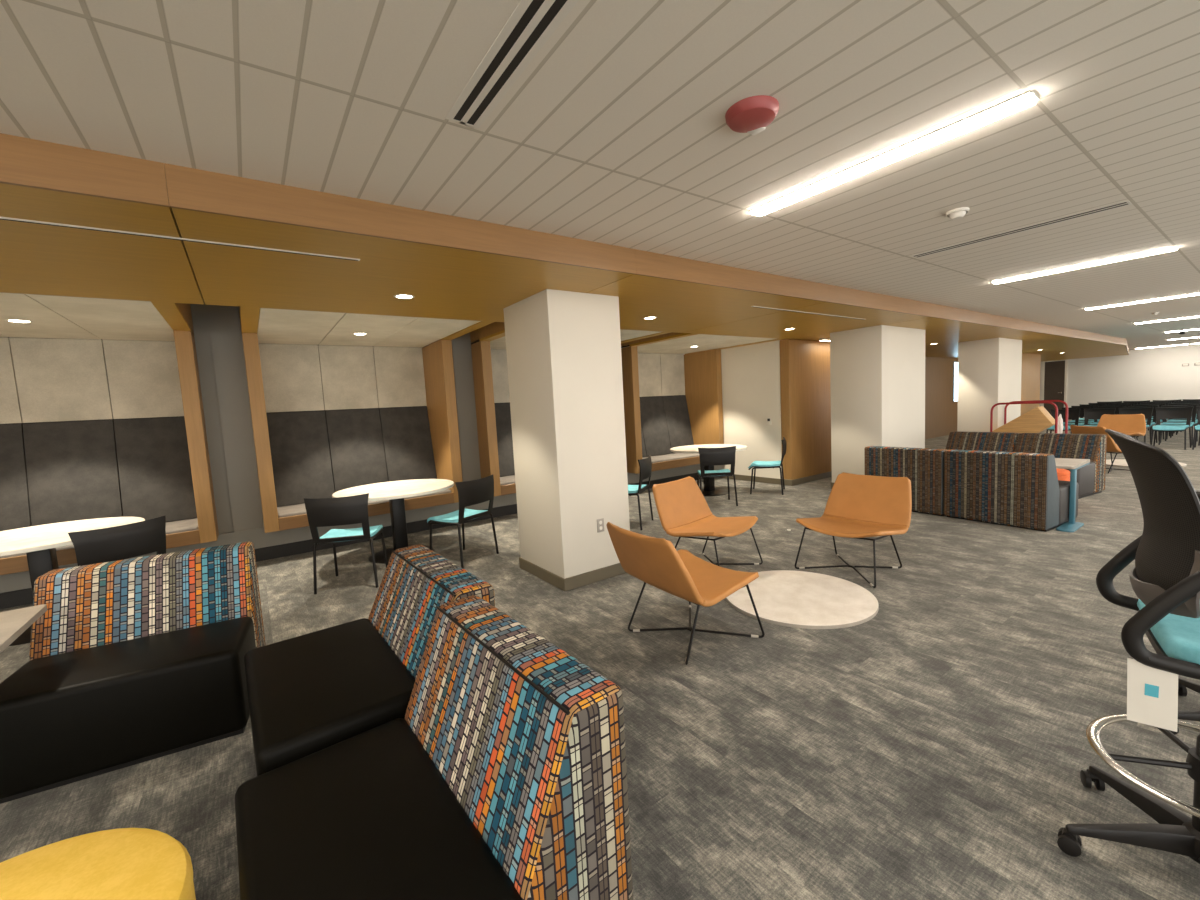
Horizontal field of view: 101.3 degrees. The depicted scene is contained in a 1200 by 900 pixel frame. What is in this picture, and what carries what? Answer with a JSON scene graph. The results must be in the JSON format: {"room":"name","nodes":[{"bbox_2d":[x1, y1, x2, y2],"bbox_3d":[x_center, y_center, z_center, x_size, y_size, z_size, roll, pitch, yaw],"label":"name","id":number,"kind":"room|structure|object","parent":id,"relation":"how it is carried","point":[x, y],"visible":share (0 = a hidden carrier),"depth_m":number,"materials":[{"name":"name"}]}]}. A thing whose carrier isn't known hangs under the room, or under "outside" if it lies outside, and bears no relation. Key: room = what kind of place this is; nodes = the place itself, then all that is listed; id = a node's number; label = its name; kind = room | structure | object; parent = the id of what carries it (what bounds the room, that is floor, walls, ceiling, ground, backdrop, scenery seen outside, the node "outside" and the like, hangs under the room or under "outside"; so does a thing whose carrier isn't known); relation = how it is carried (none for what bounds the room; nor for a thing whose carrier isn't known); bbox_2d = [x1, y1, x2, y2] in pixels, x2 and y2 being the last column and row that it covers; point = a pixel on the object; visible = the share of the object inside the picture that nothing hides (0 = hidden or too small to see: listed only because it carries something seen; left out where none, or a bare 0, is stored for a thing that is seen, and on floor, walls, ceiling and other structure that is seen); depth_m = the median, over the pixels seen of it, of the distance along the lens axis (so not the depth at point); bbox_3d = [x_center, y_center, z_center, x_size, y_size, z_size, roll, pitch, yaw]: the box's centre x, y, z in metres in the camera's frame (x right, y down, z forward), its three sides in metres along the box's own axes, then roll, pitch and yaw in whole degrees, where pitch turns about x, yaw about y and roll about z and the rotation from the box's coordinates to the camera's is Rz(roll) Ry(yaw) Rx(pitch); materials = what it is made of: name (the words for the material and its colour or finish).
{"room":"student lounge","nodes":[
{"label":"student lounge","id":0,"kind":"room"},
{"bbox_2d":[0,302,699,592],"bbox_3d":[-3.528,-0.398,6.046,13.320,3.100,0.840,-7,6,-35],"label":"wall","id":1,"kind":"structure","parent":0,"point":[217,328],"depth_m":5.29,"materials":[{"name":"grey paint"}]},
{"bbox_2d":[0,292,218,574],"bbox_3d":[-4.657,-0.313,4.015,2.150,2.690,2.233,-7,6,-35],"label":"bench alcove","id":2,"kind":"object","parent":1,"relation":"attached to","point":[102,412],"visible":0.76,"depth_m":4.85,"materials":[{"name":"brown wood"}]},
{"bbox_2d":[0,424,31,530],"bbox_3d":[-5.706,0.328,4.505,0.624,1.100,0.249,-7,6,-35],"label":"cushion","id":3,"kind":"object","parent":2,"relation":"on","point":[15,478],"depth_m":4.63,"materials":[{"name":"grey fabric"}]},
{"bbox_2d":[5,319,32,322],"bbox_3d":[-4.731,-1.049,4.007,0.156,0.004,0.156,-7,6,-35],"label":"recessed light","id":4,"kind":"object","parent":2,"relation":"attached to","point":[7,320],"visible":1,"depth_m":4.00,"materials":[{"name":"white plastic"}]},
{"bbox_2d":[23,420,122,525],"bbox_3d":[-5.195,0.268,4.868,0.624,1.100,0.249,-7,6,-35],"label":"cushion","id":5,"kind":"object","parent":2,"relation":"on","point":[72,470],"depth_m":4.84,"materials":[{"name":"grey fabric"}]},
{"bbox_2d":[0,518,198,558],"bbox_3d":[-4.966,0.900,4.650,1.882,0.133,0.740,-7,6,-35],"label":"bench cushion","id":6,"kind":"object","parent":2,"relation":"on","point":[176,525],"depth_m":4.89,"materials":[{"name":"grey fabric"}]},
{"bbox_2d":[114,417,196,521],"bbox_3d":[-4.683,0.208,5.231,0.624,1.100,0.249,-7,6,-35],"label":"cushion","id":7,"kind":"object","parent":2,"relation":"on","point":[153,475],"depth_m":5.19,"materials":[{"name":"grey fabric"}]},
{"bbox_2d":[0,473,702,609],"bbox_3d":[-3.199,1.091,5.827,13.320,0.140,0.030,-7,6,-35],"label":"baseboard","id":8,"kind":"structure","parent":1,"relation":"attached to","point":[16,598],"depth_m":5.68,"materials":[{"name":"black rubber"}]},
{"bbox_2d":[239,307,479,532],"bbox_3d":[-2.583,-0.555,5.488,2.160,2.690,2.233,-7,6,-35],"label":"bench alcove","id":9,"kind":"object","parent":1,"relation":"attached to","point":[333,409],"visible":0.71,"depth_m":6.13,"materials":[{"name":"brown wood"}]},
{"bbox_2d":[266,411,334,506],"bbox_3d":[-3.635,0.086,5.976,0.627,1.100,0.249,-7,6,-35],"label":"cushion","id":10,"kind":"object","parent":9,"relation":"on","point":[303,466],"depth_m":5.96,"materials":[{"name":"grey fabric"}]},
{"bbox_2d":[325,408,387,491],"bbox_3d":[-3.121,0.026,6.341,0.627,1.100,0.249,-7,6,-35],"label":"cushion","id":11,"kind":"object","parent":9,"relation":"on","point":[357,453],"depth_m":6.31,"materials":[{"name":"grey fabric"}]},
{"bbox_2d":[277,489,451,517],"bbox_3d":[-2.893,0.658,6.123,1.892,0.133,0.740,-7,6,-35],"label":"bench cushion","id":12,"kind":"object","parent":9,"relation":"on","point":[294,508],"depth_m":5.77,"materials":[{"name":"grey fabric"}]},
{"bbox_2d":[379,406,436,481],"bbox_3d":[-2.607,-0.034,6.706,0.627,1.100,0.249,-7,6,-35],"label":"cushion","id":13,"kind":"object","parent":9,"relation":"on","point":[407,433],"depth_m":6.68,"materials":[{"name":"grey fabric"}]},
{"bbox_2d":[470,322,659,496],"bbox_3d":[-0.513,-0.797,6.958,2.160,2.690,2.233,-7,6,-35],"label":"bench alcove","id":14,"kind":"object","parent":1,"relation":"attached to","point":[489,358],"visible":0.14,"depth_m":6.73,"materials":[{"name":"brown wood"}]},
{"bbox_2d":[494,403,514,476],"bbox_3d":[-1.565,-0.155,7.446,0.627,1.100,0.249,-7,6,-35],"label":"cushion","id":15,"kind":"object","parent":14,"relation":"on","point":[503,425],"depth_m":7.49,"materials":[{"name":"grey fabric"}]},
{"bbox_2d":[500,475,514,484],"bbox_3d":[-0.823,0.417,7.593,1.892,0.133,0.740,-7,6,-35],"label":"bench cushion","id":16,"kind":"object","parent":14,"relation":"on","point":[504,479],"depth_m":7.04,"materials":[{"name":"grey fabric"}]},
{"bbox_2d":[621,332,775,473],"bbox_3d":[1.556,-1.038,8.428,2.160,2.690,2.233,-7,6,-35],"label":"bench alcove","id":17,"kind":"object","parent":1,"relation":"attached to","point":[672,396],"visible":0.62,"depth_m":9.25,"materials":[{"name":"brown wood"}]},
{"bbox_2d":[641,425,646,456],"bbox_3d":[0.504,-0.397,8.916,0.627,1.100,0.249,-7,6,-35],"label":"cushion","id":18,"kind":"object","parent":17,"relation":"on","point":[644,445],"depth_m":9.06,"materials":[{"name":"grey fabric"}]},
{"bbox_2d":[640,396,671,456],"bbox_3d":[1.018,-0.457,9.281,0.627,1.100,0.249,-7,6,-35],"label":"cushion","id":19,"kind":"object","parent":17,"relation":"on","point":[655,430],"depth_m":9.26,"materials":[{"name":"grey fabric"}]},
{"bbox_2d":[642,453,698,462],"bbox_3d":[1.246,0.175,9.063,1.892,0.133,0.740,-7,6,-35],"label":"bench cushion","id":20,"kind":"object","parent":17,"relation":"on","point":[657,457],"depth_m":8.86,"materials":[{"name":"grey fabric"}]},
{"bbox_2d":[662,395,693,452],"bbox_3d":[1.532,-0.516,9.646,0.627,1.100,0.249,-7,6,-35],"label":"cushion","id":21,"kind":"object","parent":17,"relation":"on","point":[678,410],"depth_m":9.64,"materials":[{"name":"grey fabric"}]},
{"bbox_2d":[0,183,1127,361],"bbox_3d":[6.370,-2.356,10.594,35.000,0.263,4.408,-7,6,-35],"label":"ceiling","id":22,"kind":"structure","parent":0,"point":[39,259],"depth_m":3.29,"materials":[{"name":"brown wood"}]},
{"bbox_2d":[0,217,359,260],"bbox_3d":[-2.444,-1.000,2.175,2.530,0.008,0.028,-7,6,-35],"label":"soffit air slot","id":23,"kind":"object","parent":22,"relation":"attached to","point":[1,218],"visible":1,"depth_m":2.40,"materials":[{"name":"white plastic"}]},
{"bbox_2d":[394,294,414,298],"bbox_3d":[-1.533,-1.200,3.852,0.156,0.004,0.156,-7,6,-35],"label":"recessed light","id":24,"kind":"object","parent":22,"relation":"attached to","point":[399,296],"visible":1,"depth_m":3.85,"materials":[{"name":"white plastic"}]},
{"bbox_2d":[0,133,1128,354],"bbox_3d":[7.595,-2.223,8.913,35.016,0.172,0.834,-7,6,-37],"label":"ceiling beam","id":25,"kind":"structure","parent":22,"relation":"attached to","point":[26,162],"depth_m":2.51,"materials":[{"name":"brown wood"}]},
{"bbox_2d":[751,306,865,319],"bbox_3d":[2.489,-1.577,5.691,2.300,0.008,0.028,-7,6,-35],"label":"soffit air slot","id":26,"kind":"object","parent":22,"relation":"attached to","point":[751,306],"visible":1,"depth_m":5.56,"materials":[{"name":"white metal"}]},
{"bbox_2d":[0,0,1199,349],"bbox_3d":[9.127,-2.238,6.732,35.400,0.080,7.300,-7,6,-35],"label":"ceiling","id":27,"kind":"structure","parent":0,"point":[616,132],"depth_m":1.91,"materials":[{"name":"tile"}]},
{"bbox_2d":[445,0,578,128],"bbox_3d":[-0.164,-1.223,1.375,0.132,0.002,1.245,-7,6,-35],"label":"ceiling vent","id":28,"kind":"object","parent":27,"relation":"in","point":[532,23],"visible":1,"depth_m":1.54,"materials":[{"name":"white plastic"}]},
{"bbox_2d":[725,95,778,134],"bbox_3d":[0.589,-1.289,1.908,0.200,0.045,0.200,-7,6,-35],"label":"fire alarm","id":29,"kind":"object","parent":27,"relation":"attached to","point":[751,115],"visible":1,"depth_m":1.86,"materials":[{"name":"red plastic"}]},
{"bbox_2d":[749,90,1038,215],"bbox_3d":[1.300,-1.385,2.418,0.104,0.021,1.296,-7,6,-35],"label":"recessed light","id":30,"kind":"object","parent":27,"relation":"in","point":[1029,98],"visible":1,"depth_m":2.23,"materials":[{"name":"white plastic"}]},
{"bbox_2d":[946,207,968,219],"bbox_3d":[2.255,-1.485,3.104,0.120,0.045,0.120,-7,6,-35],"label":"smoke detector","id":31,"kind":"object","parent":27,"relation":"attached to","point":[954,215],"visible":1,"depth_m":3.08,"materials":[{"name":"white plastic"}]},
{"bbox_2d":[911,200,1131,257],"bbox_3d":[2.989,-1.591,3.615,0.132,0.002,1.245,-7,6,-35],"label":"ceiling vent","id":32,"kind":"object","parent":27,"relation":"in","point":[1124,203],"visible":1,"depth_m":3.51,"materials":[{"name":"white plastic"}]},
{"bbox_2d":[992,246,1178,283],"bbox_3d":[4.611,-1.771,4.770,0.104,0.021,1.296,-7,6,-35],"label":"recessed light","id":33,"kind":"object","parent":27,"relation":"in","point":[1173,248],"visible":1,"depth_m":4.66,"materials":[{"name":"white plastic"}]},
{"bbox_2d":[1086,293,1199,309],"bbox_3d":[7.930,-2.158,7.128,0.104,0.021,1.296,-7,6,-35],"label":"recessed light","id":34,"kind":"object","parent":27,"relation":"in","point":[1194,294],"visible":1,"depth_m":7.12,"materials":[{"name":"white plastic"}]},
{"bbox_2d":[1134,316,1199,323],"bbox_3d":[11.299,-2.551,9.521,0.104,0.021,1.296,-7,6,-35],"label":"recessed light","id":35,"kind":"object","parent":27,"relation":"in","point":[1192,316],"visible":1,"depth_m":9.67,"materials":[{"name":"white plastic"}]},
{"bbox_2d":[0,417,1199,899],"bbox_3d":[8.253,0.381,8.392,35.400,0.120,10.800,-7,6,-35],"label":"floor","id":36,"kind":"structure","parent":0,"point":[934,746],"depth_m":2.27,"materials":[{"name":"carpet"}]},
{"bbox_2d":[0,604,46,652],"bbox_3d":[-2.717,1.136,1.860,0.760,0.700,0.770,-7,6,-35],"label":"side table","id":37,"kind":"object","parent":36,"relation":"on","point":[13,623],"visible":1,"depth_m":2.16,"materials":[{"name":"grey laminate"}]},
{"bbox_2d":[0,517,144,645],"bbox_3d":[-4.346,1.026,3.858,1.220,0.740,1.220,-7,6,-35],"label":"round table","id":38,"kind":"object","parent":36,"relation":"on","point":[39,543],"visible":0.44,"depth_m":3.80,"materials":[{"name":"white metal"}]},
{"bbox_2d":[0,828,195,899],"bbox_3d":[-1.271,1.261,1.000,0.724,0.450,0.724,-7,6,-35],"label":"pouf","id":39,"kind":"object","parent":36,"relation":"on","point":[120,863],"visible":1,"depth_m":1.20,"materials":[{"name":"yellow fabric"}]},
{"bbox_2d":[68,515,165,565],"bbox_3d":[-3.614,0.950,3.656,0.567,0.852,0.535,0,6,27],"label":"chair","id":40,"kind":"object","parent":36,"relation":"on","point":[122,542],"visible":0.42,"depth_m":3.48,"materials":[{"name":"black plastic"}]},
{"bbox_2d":[0,542,265,803],"bbox_3d":[-2.332,1.013,2.513,0.910,0.790,0.825,-6,6,-28],"label":"sofa","id":41,"kind":"object","parent":36,"relation":"on","point":[132,661],"visible":0.84,"depth_m":2.34,"materials":[{"name":"black leather"}]},
{"bbox_2d":[304,493,387,593],"bbox_3d":[-2.300,0.802,4.530,0.535,0.852,0.567,-4,5,-10],"label":"chair","id":42,"kind":"object","parent":36,"relation":"on","point":[323,512],"visible":0.99,"depth_m":4.28,"materials":[{"name":"black plastic"}]},
{"bbox_2d":[244,544,494,775],"bbox_3d":[-1.033,0.972,2.182,0.855,0.790,0.930,-7,6,-37],"label":"sofa","id":43,"kind":"object","parent":36,"relation":"on","point":[309,693],"visible":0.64,"depth_m":2.03,"materials":[{"name":"black leather"}]},
{"bbox_2d":[332,479,453,563],"bbox_3d":[-2.203,0.776,5.380,1.220,0.740,1.220,-7,6,-35],"label":"round table","id":44,"kind":"object","parent":36,"relation":"on","point":[395,492],"visible":0.69,"depth_m":5.31,"materials":[{"name":"laminate"}]},
{"bbox_2d":[235,595,632,899],"bbox_3d":[-0.512,1.015,1.392,0.820,0.790,0.910,-7,6,-38],"label":"sofa","id":45,"kind":"object","parent":36,"relation":"on","point":[503,776],"visible":1,"depth_m":1.27,"materials":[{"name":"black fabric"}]},
{"bbox_2d":[427,474,498,568],"bbox_3d":[-1.432,0.706,5.087,0.567,0.852,0.535,0,6,30],"label":"chair","id":46,"kind":"object","parent":36,"relation":"on","point":[473,492],"visible":1,"depth_m":4.94,"materials":[{"name":"black plastic"}]},
{"bbox_2d":[503,289,629,590],"bbox_3d":[-0.296,-0.099,4.482,0.738,2.437,0.829,-7,6,-35],"label":"column","id":47,"kind":"structure","parent":36,"relation":"on","point":[564,359],"depth_m":4.16,"materials":[{"name":"white paint"}]},
{"bbox_2d":[597,518,603,532],"bbox_3d":[0.006,0.649,4.235,0.072,0.116,0.009,-7,6,-35],"label":"power outlet","id":48,"kind":"object","parent":47,"relation":"attached to","point":[600,522],"visible":1,"depth_m":4.23,"materials":[{"name":"plastic"}]},
{"bbox_2d":[628,455,652,529],"bbox_3d":[0.354,0.514,6.165,0.567,0.852,0.535,-1,5,21],"label":"chair","id":49,"kind":"object","parent":36,"relation":"on","point":[645,465],"visible":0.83,"depth_m":5.95,"materials":[{"name":"black plastic"}]},
{"bbox_2d":[606,522,764,664],"bbox_3d":[0.512,0.818,3.123,0.760,0.767,0.722,-6,6,-33],"label":"lounge chair","id":50,"kind":"object","parent":36,"relation":"on","point":[656,562],"visible":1,"depth_m":2.95,"materials":[{"name":"orange leather"}]},
{"bbox_2d":[652,476,762,565],"bbox_3d":[0.947,0.677,4.448,0.722,0.767,0.760,-8,7,-43],"label":"lounge chair","id":51,"kind":"object","parent":36,"relation":"on","point":[683,510],"visible":0.93,"depth_m":4.49,"materials":[{"name":"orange leather"}]},
{"bbox_2d":[670,444,746,495],"bbox_3d":[1.774,0.328,8.033,1.220,0.740,1.220,-7,6,-35],"label":"round table","id":52,"kind":"object","parent":36,"relation":"on","point":[709,489],"visible":0.66,"depth_m":7.99,"materials":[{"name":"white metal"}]},
{"bbox_2d":[697,446,737,505],"bbox_3d":[1.672,0.357,7.140,0.535,0.852,0.567,-3,5,4],"label":"chair","id":53,"kind":"object","parent":36,"relation":"on","point":[725,455],"visible":0.99,"depth_m":6.87,"materials":[{"name":"black plastic"}]},
{"bbox_2d":[748,437,785,494],"bbox_3d":[2.663,0.245,7.811,0.567,0.852,0.535,-1,6,23],"label":"chair","id":54,"kind":"object","parent":36,"relation":"on","point":[754,465],"visible":1,"depth_m":7.68,"materials":[{"name":"teal fabric"}]},
{"bbox_2d":[725,570,878,628],"bbox_3d":[1.476,1.089,3.679,1.060,0.026,1.060,-7,6,-35],"label":"round disc","id":55,"kind":"object","parent":36,"relation":"on","point":[788,598],"visible":0.8,"depth_m":3.55,"materials":[{"name":"laminate"}]},
{"bbox_2d":[795,472,911,587],"bbox_3d":[2.177,0.633,4.207,0.760,0.767,0.722,-7,6,-37],"label":"lounge chair","id":56,"kind":"object","parent":36,"relation":"on","point":[857,506],"visible":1,"depth_m":4.25,"materials":[{"name":"orange leather"}]},
{"bbox_2d":[830,325,924,488],"bbox_3d":[4.424,-0.648,7.811,1.474,2.437,0.789,-7,6,-35],"label":"column","id":57,"kind":"structure","parent":36,"relation":"on","point":[877,373],"depth_m":7.41,"materials":[{"name":"white paint"}]},
{"bbox_2d":[864,446,946,515],"bbox_3d":[4.096,0.333,6.324,0.840,0.785,0.945,-6,6,-30],"label":"sofa","id":58,"kind":"object","parent":36,"relation":"on","point":[924,467],"visible":0.44,"depth_m":5.95,"materials":[{"name":"multicoloured fabric"}]},
{"bbox_2d":[946,431,1019,451],"bbox_3d":[5.759,0.134,7.612,0.800,0.775,0.920,-6,6,-26],"label":"sofa","id":59,"kind":"object","parent":36,"relation":"on","point":[957,440],"visible":0.17,"depth_m":7.62,"materials":[{"name":"multicoloured fabric"}]},
{"bbox_2d":[957,338,1021,431],"bbox_3d":[8.381,-1.105,10.579,1.474,2.437,0.719,-7,6,-35],"label":"column","id":60,"kind":"structure","parent":36,"relation":"on","point":[989,370],"depth_m":10.15,"materials":[{"name":"white paint"}]},
{"bbox_2d":[943,449,1078,531],"bbox_3d":[4.569,0.380,5.500,0.840,0.785,0.945,-6,6,-30],"label":"sofa","id":61,"kind":"object","parent":36,"relation":"on","point":[1013,489],"visible":0.98,"depth_m":5.18,"materials":[{"name":"multicoloured fabric"}]},
{"bbox_2d":[990,400,1067,433],"bbox_3d":[8.263,-0.358,9.470,0.840,1.159,1.000,-7,6,-35],"label":"cart","id":62,"kind":"object","parent":36,"relation":"on","point":[1034,401],"visible":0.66,"depth_m":9.32,"materials":[{"name":"red metal"}]},
{"bbox_2d":[992,406,1054,432],"bbox_3d":[8.174,-0.423,9.516,0.360,0.820,0.946,-7,6,-35],"label":"wooden crate","id":63,"kind":"object","parent":62,"relation":"on","point":[1038,419],"visible":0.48,"depth_m":9.27,"materials":[{"name":"brown wood"}]},
{"bbox_2d":[1054,414,1062,432],"bbox_3d":[8.699,-0.349,9.343,0.208,0.668,0.138,-7,6,-35],"label":"plastic wrap","id":64,"kind":"object","parent":62,"relation":"on","point":[1060,420],"visible":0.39,"depth_m":9.27,"materials":[{"name":"white plastic"}]},
{"bbox_2d":[1014,433,1106,498],"bbox_3d":[6.180,0.186,6.777,0.800,0.775,0.920,-6,6,-26],"label":"sofa","id":65,"kind":"object","parent":36,"relation":"on","point":[1091,477],"visible":0.47,"depth_m":6.56,"materials":[{"name":"multicoloured fabric"}]},
{"bbox_2d":[1046,409,1079,432],"bbox_3d":[10.872,-0.529,11.572,0.567,0.852,0.535,-7,6,-36],"label":"chair","id":66,"kind":"object","parent":36,"relation":"on","point":[1073,414],"visible":0.51,"depth_m":11.60,"materials":[{"name":"black plastic"}]},
{"bbox_2d":[1056,468,1069,480],"bbox_3d":[5.422,0.454,6.024,0.484,0.455,0.484,-7,6,-35],"label":"pouf","id":67,"kind":"object","parent":36,"relation":"on","point":[1062,474],"visible":0.12,"depth_m":5.78,"materials":[{"name":"orange fabric"}]},
{"bbox_2d":[1056,468,1069,475],"bbox_3d":[5.411,0.256,6.006,0.484,0.057,0.484,-7,6,-35],"label":"cushion","id":68,"kind":"object","parent":67,"relation":"on","point":[1060,472],"depth_m":5.79,"materials":[{"name":"orange fabric"}]},
{"bbox_2d":[1055,458,1089,531],"bbox_3d":[4.889,0.449,5.463,1.050,0.620,0.750,-7,6,-35],"label":"side table","id":69,"kind":"object","parent":36,"relation":"on","point":[1072,465],"visible":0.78,"depth_m":5.14,"materials":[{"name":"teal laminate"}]},
{"bbox_2d":[1062,407,1089,425],"bbox_3d":[11.691,-0.625,12.162,0.567,0.852,0.535,-7,6,-36],"label":"chair","id":70,"kind":"object","parent":36,"relation":"on","point":[1081,414],"visible":0.4,"depth_m":12.21,"materials":[{"name":"black plastic"}]},
{"bbox_2d":[1068,405,1098,433],"bbox_3d":[12.406,-0.708,12.666,0.567,0.852,0.535,-6,6,-33],"label":"chair","id":71,"kind":"object","parent":36,"relation":"on","point":[1091,407],"visible":0.27,"depth_m":12.68,"materials":[{"name":"black plastic"}]},
{"bbox_2d":[1079,404,1105,421],"bbox_3d":[13.176,-0.799,13.224,0.567,0.852,0.535,-7,6,-35],"label":"chair","id":72,"kind":"object","parent":36,"relation":"on","point":[1100,405],"visible":0.2,"depth_m":13.32,"materials":[{"name":"black plastic"}]},
{"bbox_2d":[1083,408,1115,426],"bbox_3d":[11.226,-0.509,11.131,0.567,0.852,0.535,-7,6,-35],"label":"chair","id":73,"kind":"object","parent":36,"relation":"on","point":[1088,413],"visible":0.45,"depth_m":11.30,"materials":[{"name":"black plastic"}]},
{"bbox_2d":[1070,425,1129,473],"bbox_3d":[8.324,-0.038,8.059,0.760,0.767,0.722,-3,5,5],"label":"lounge chair","id":74,"kind":"object","parent":36,"relation":"on","point":[1112,447],"visible":0.41,"depth_m":7.89,"materials":[{"name":"orange leather"}]},
{"bbox_2d":[1090,406,1123,423],"bbox_3d":[12.022,-0.602,11.704,0.567,0.852,0.535,-6,6,-33],"label":"chair","id":75,"kind":"object","parent":36,"relation":"on","point":[1116,407],"visible":0.16,"depth_m":11.74,"materials":[{"name":"black plastic"}]},
{"bbox_2d":[1097,414,1145,439],"bbox_3d":[10.549,-0.332,10.023,0.760,0.767,0.722,-6,6,-33],"label":"lounge chair","id":76,"kind":"object","parent":36,"relation":"on","point":[1133,425],"visible":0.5,"depth_m":10.08,"materials":[{"name":"orange leather"}]},
{"bbox_2d":[1057,429,1199,863],"bbox_3d":[1.788,0.612,1.404,0.699,1.342,0.686,1,7,39],"label":"chair","id":77,"kind":"object","parent":36,"relation":"on","point":[1164,577],"visible":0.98,"depth_m":1.43,"materials":[{"name":"black plastic"}]},
{"bbox_2d":[1127,657,1177,731],"bbox_3d":[1.509,0.662,1.342,0.098,0.206,0.032,1,7,39],"label":"paper tag","id":78,"kind":"object","parent":77,"relation":"hanging from","point":[1152,693],"visible":1,"depth_m":1.35,"materials":[{"name":"white paper"}]},
{"bbox_2d":[1114,407,1152,443],"bbox_3d":[11.550,-0.486,10.674,0.567,0.852,0.535,-6,6,-33],"label":"chair","id":79,"kind":"object","parent":36,"relation":"on","point":[1147,412],"visible":0.41,"depth_m":10.68,"materials":[{"name":"black plastic"}]},
{"bbox_2d":[1126,405,1158,442],"bbox_3d":[12.298,-0.575,11.225,0.567,0.852,0.535,-6,6,-34],"label":"chair","id":80,"kind":"object","parent":36,"relation":"on","point":[1154,409],"visible":0.23,"depth_m":11.17,"materials":[{"name":"black plastic"}]},
{"bbox_2d":[1106,459,1186,467],"bbox_3d":[9.363,0.235,8.540,1.060,0.026,1.060,-7,6,-35],"label":"round disc","id":81,"kind":"object","parent":36,"relation":"on","point":[1117,462],"visible":0.41,"depth_m":8.56,"materials":[{"name":"laminate"}]},
{"bbox_2d":[1133,404,1165,440],"bbox_3d":[13.094,-0.666,11.777,0.567,0.852,0.535,-7,6,-35],"label":"chair","id":82,"kind":"object","parent":36,"relation":"on","point":[1160,405],"visible":0.21,"depth_m":11.79,"materials":[{"name":"black plastic"}]},
{"bbox_2d":[1150,406,1193,449],"bbox_3d":[11.844,-0.460,10.205,0.567,0.852,0.535,-6,6,-34],"label":"chair","id":83,"kind":"object","parent":36,"relation":"on","point":[1161,412],"visible":0.99,"depth_m":10.24,"materials":[{"name":"black plastic"}]},
{"bbox_2d":[1158,404,1197,444],"bbox_3d":[12.633,-0.551,10.759,0.567,0.852,0.535,-7,6,-36],"label":"chair","id":84,"kind":"object","parent":36,"relation":"on","point":[1194,411],"visible":0.49,"depth_m":10.73,"materials":[{"name":"black plastic"}]},
{"bbox_2d":[1165,403,1199,441],"bbox_3d":[13.434,-0.645,11.332,0.567,0.852,0.535,-7,6,-36],"label":"chair","id":85,"kind":"object","parent":36,"relation":"on","point":[1169,420],"visible":0.34,"depth_m":11.38,"materials":[{"name":"black plastic"}]},
{"bbox_2d":[1169,490,1199,734],"bbox_3d":[2.711,0.515,1.946,0.686,1.342,0.699,-4,5,-14],"label":"chair","id":86,"kind":"object","parent":36,"relation":"on","point":[1193,715],"visible":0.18,"depth_m":2.07,"materials":[{"name":"black plastic"}]},
{"bbox_2d":[1192,406,1199,449],"bbox_3d":[12.219,-0.442,9.785,0.567,0.852,0.535,-6,6,-34],"label":"chair","id":87,"kind":"object","parent":36,"relation":"on","point":[1197,428],"visible":1,"depth_m":10.06,"materials":[{"name":"black plastic"}]},
{"bbox_2d":[714,340,781,478],"bbox_3d":[2.456,-0.669,9.235,0.120,2.437,2.200,-7,6,-35],"label":"wall","id":88,"kind":"structure","parent":0,"point":[751,394],"depth_m":8.74,"materials":[{"name":"white paint"}]},
{"bbox_2d":[716,474,780,484],"bbox_3d":[2.659,0.514,9.028,0.012,0.100,1.530,-7,6,-35],"label":"baseboard","id":89,"kind":"structure","parent":88,"relation":"attached to","point":[737,477],"depth_m":8.80,"materials":[{"name":"beige rubber"}]},
{"bbox_2d":[779,339,831,479],"bbox_3d":[3.974,-0.786,9.645,3.080,2.437,1.490,-7,6,-35],"label":"wood wall panel","id":90,"kind":"object","parent":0,"point":[805,381],"visible":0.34,"depth_m":8.40,"materials":[{"name":"brown wood"}]},
{"bbox_2d":[782,471,831,485],"bbox_3d":[4.418,0.403,9.213,3.102,0.100,0.197,-7,6,-35],"label":"baseboard","id":91,"kind":"object","parent":90,"relation":"attached to","point":[827,474],"visible":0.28,"depth_m":8.50,"materials":[{"name":"beige rubber"}]},
{"bbox_2d":[925,357,957,438],"bbox_3d":[8.408,-1.391,13.781,9.000,2.437,0.120,-7,6,-35],"label":"wall","id":92,"kind":"structure","parent":0,"point":[941,412],"depth_m":15.18,"materials":[{"name":"brown wood"}]},
{"bbox_2d":[953,361,957,401],"bbox_3d":[11.553,-2.211,15.949,0.700,1.310,0.110,-7,6,-35],"label":"window","id":93,"kind":"structure","parent":92,"relation":"in","point":[955,363],"depth_m":15.99,"materials":[{"name":"white glass"}]},
{"bbox_2d":[1021,353,1040,414],"bbox_3d":[13.017,-1.890,16.620,1.950,2.437,2.390,-7,6,-35],"label":"wall","id":94,"kind":"structure","parent":0,"point":[1031,363],"depth_m":15.56,"materials":[{"name":"brown wood"}]},
{"bbox_2d":[1040,344,1199,406],"bbox_3d":[22.428,-2.934,18.378,0.150,3.200,10.800,-7,6,-35],"label":"wall","id":95,"kind":"structure","parent":0,"point":[1151,374],"depth_m":19.64,"materials":[{"name":"white paint"}]},
{"bbox_2d":[1041,360,1067,414],"bbox_3d":[19.965,-2.708,21.648,0.120,2.436,0.840,-7,6,-35],"label":"door","id":96,"kind":"structure","parent":95,"relation":"in","point":[1054,373],"depth_m":21.62,"materials":[{"name":"brown wood"}]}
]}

